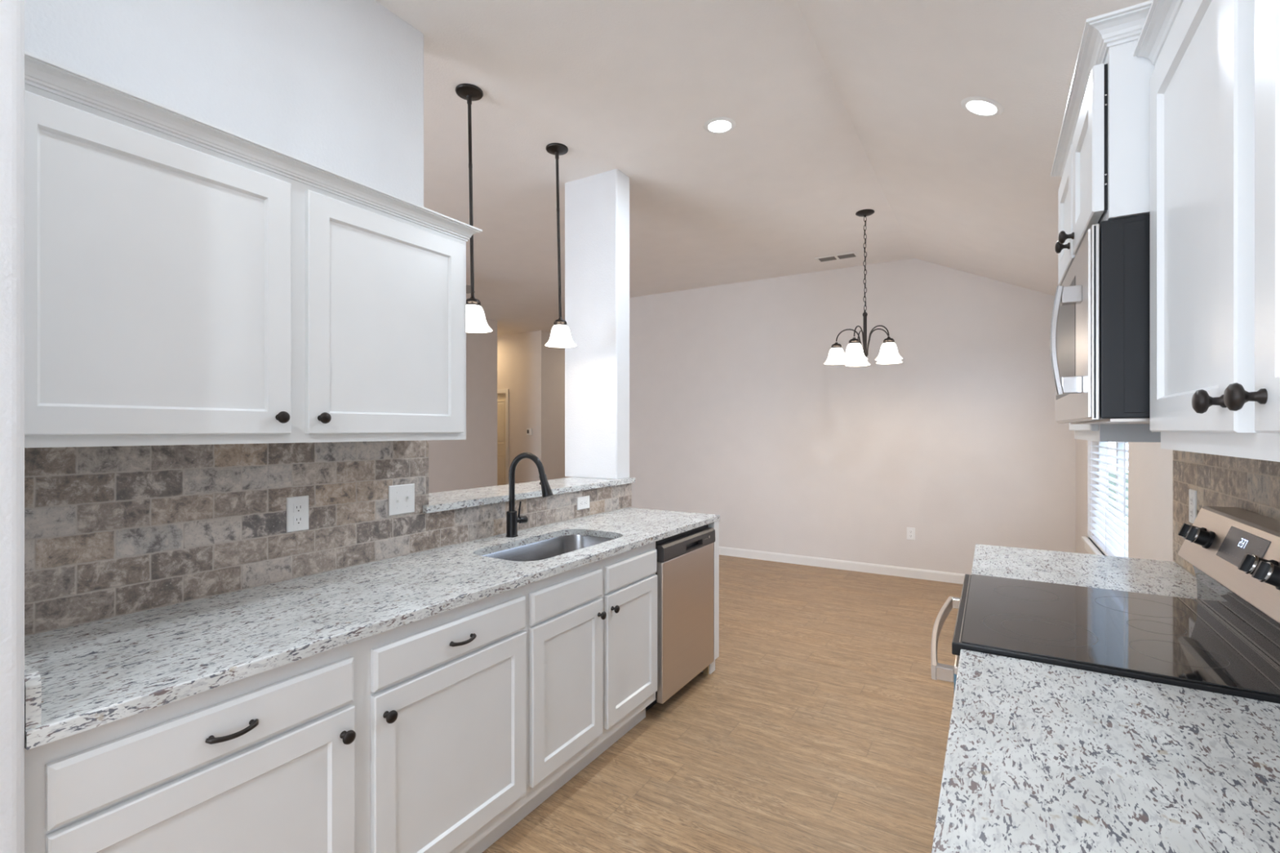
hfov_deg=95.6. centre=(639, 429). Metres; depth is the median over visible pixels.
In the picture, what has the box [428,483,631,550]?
tile backsplash
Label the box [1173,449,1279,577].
tile backsplash
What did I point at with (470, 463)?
wall
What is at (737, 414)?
wall
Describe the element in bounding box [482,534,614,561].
sink
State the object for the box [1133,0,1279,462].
upper cabinet
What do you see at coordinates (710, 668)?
end panel
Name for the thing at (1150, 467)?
wall
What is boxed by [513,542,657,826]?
base cabinet
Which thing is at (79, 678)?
countertop
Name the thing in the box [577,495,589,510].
wall outlet
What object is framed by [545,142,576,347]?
pendant light
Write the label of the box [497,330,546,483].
wall
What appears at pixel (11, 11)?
wall
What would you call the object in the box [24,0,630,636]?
wall
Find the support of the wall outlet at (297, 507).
attached to the tile backsplash at (110, 531)
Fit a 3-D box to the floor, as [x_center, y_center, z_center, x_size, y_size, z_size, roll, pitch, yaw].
[-2.260,1.439,5.410,10.920,0.050,13.100,0,0,31]
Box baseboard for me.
[719,546,965,584]
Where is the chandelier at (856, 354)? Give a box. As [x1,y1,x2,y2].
[823,208,902,366]
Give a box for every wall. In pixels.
[0,0,24,852]
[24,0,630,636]
[426,318,572,493]
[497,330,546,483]
[629,257,1075,574]
[1075,439,1196,577]
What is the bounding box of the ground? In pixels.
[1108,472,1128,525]
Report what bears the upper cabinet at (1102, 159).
attached to the wall at (1150, 467)
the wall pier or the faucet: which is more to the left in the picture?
the faucet
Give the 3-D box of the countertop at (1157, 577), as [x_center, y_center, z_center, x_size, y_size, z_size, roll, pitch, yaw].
[1.574,0.515,2.084,0.650,0.030,0.660,0,0,31]
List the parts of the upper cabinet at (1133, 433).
door, frame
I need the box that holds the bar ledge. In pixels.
[422,476,635,513]
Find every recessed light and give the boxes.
[703,116,735,133]
[960,96,1004,116]
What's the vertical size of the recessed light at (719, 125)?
0.006 m
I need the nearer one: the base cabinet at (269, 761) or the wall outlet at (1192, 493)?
the base cabinet at (269, 761)
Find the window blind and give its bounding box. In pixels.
[1088,441,1128,557]
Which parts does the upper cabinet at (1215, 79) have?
crown moulding, door, knob, frame, knob, door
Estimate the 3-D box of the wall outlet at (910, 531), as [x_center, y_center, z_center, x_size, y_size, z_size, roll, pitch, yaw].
[2.587,0.994,5.538,0.072,0.116,0.007,0,0,31]
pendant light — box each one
[455,83,492,333]
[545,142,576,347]
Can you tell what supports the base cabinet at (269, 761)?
on the floor
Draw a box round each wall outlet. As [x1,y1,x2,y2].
[286,495,308,533]
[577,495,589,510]
[906,527,915,540]
[1188,488,1196,524]
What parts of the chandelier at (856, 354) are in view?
lamp shade, arm, lamp shade, lamp shade, arm, chain, arm, arm, lamp shade, lamp shade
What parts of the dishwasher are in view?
toe plate, door, control panel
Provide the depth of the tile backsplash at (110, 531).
1.70 m
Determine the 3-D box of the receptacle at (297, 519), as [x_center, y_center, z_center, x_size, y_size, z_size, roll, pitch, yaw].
[-1.148,0.303,1.950,0.002,0.031,0.033,0,0,31]
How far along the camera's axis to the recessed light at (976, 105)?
2.44 m
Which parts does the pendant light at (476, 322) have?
rod, lamp shade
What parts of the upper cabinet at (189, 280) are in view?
door, crown moulding, knob, knob, door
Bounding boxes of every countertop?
[24,507,719,750]
[931,648,1279,852]
[971,544,1197,599]
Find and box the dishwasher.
[645,524,715,711]
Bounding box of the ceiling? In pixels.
[375,0,1150,335]
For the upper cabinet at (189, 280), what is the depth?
1.47 m
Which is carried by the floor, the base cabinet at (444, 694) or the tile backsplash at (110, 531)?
the base cabinet at (444, 694)
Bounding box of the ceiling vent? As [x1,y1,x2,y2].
[814,251,859,262]
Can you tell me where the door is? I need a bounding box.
[497,389,508,485]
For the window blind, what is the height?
1.477 m
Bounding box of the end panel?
[701,520,719,675]
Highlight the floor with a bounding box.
[482,555,963,852]
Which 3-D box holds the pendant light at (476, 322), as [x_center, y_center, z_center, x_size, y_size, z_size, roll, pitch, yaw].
[-0.807,-1.058,2.803,0.182,1.154,0.182,0,0,31]
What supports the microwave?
attached to the upper cabinet at (1102, 159)
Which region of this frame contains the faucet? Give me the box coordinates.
[505,452,553,537]
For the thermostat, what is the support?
attached to the wall at (521, 357)
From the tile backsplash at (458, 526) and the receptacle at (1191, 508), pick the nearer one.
the receptacle at (1191, 508)
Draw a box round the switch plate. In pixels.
[388,483,414,515]
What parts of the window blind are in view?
rail, ladder cord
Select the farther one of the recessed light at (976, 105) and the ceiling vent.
the ceiling vent
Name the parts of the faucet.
lever, handle, spout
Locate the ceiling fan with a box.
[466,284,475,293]
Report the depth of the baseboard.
5.83 m
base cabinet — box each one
[24,639,361,852]
[361,584,526,852]
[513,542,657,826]
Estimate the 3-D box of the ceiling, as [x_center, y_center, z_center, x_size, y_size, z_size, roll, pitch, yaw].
[-2.251,-1.385,5.404,10.940,0.741,13.100,0,0,31]
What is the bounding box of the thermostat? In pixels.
[526,428,532,435]
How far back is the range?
1.38 m
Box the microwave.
[1048,213,1150,424]
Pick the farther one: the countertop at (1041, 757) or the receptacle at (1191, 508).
the receptacle at (1191, 508)
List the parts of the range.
handle, oven door, cooktop frame, cooktop glass, knob, knob, glass, knob, knob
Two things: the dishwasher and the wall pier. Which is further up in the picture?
the wall pier
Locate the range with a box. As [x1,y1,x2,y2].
[930,506,1279,703]
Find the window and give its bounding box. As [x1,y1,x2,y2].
[1080,441,1124,555]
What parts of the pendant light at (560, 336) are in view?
rod, lamp shade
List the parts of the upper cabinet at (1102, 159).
knob, knob, door, door, crown moulding, frame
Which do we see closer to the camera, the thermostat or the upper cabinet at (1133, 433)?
the upper cabinet at (1133, 433)
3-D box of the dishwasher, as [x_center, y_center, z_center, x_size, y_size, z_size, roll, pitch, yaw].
[0.013,0.978,3.226,0.613,0.864,0.608,0,0,31]
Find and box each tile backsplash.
[24,440,428,635]
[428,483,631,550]
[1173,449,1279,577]
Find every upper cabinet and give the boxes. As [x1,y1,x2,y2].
[24,50,482,448]
[1050,0,1155,285]
[1069,422,1160,442]
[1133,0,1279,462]
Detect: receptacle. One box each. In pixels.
[293,502,303,512]
[293,515,303,524]
[1190,496,1193,506]
[1190,507,1193,517]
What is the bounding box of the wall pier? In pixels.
[564,168,629,479]
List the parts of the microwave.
handle, door, filter plate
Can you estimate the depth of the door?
10.03 m
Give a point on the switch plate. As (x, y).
(401, 497)
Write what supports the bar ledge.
on the wall at (335, 86)
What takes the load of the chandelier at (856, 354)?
hanging from the ceiling

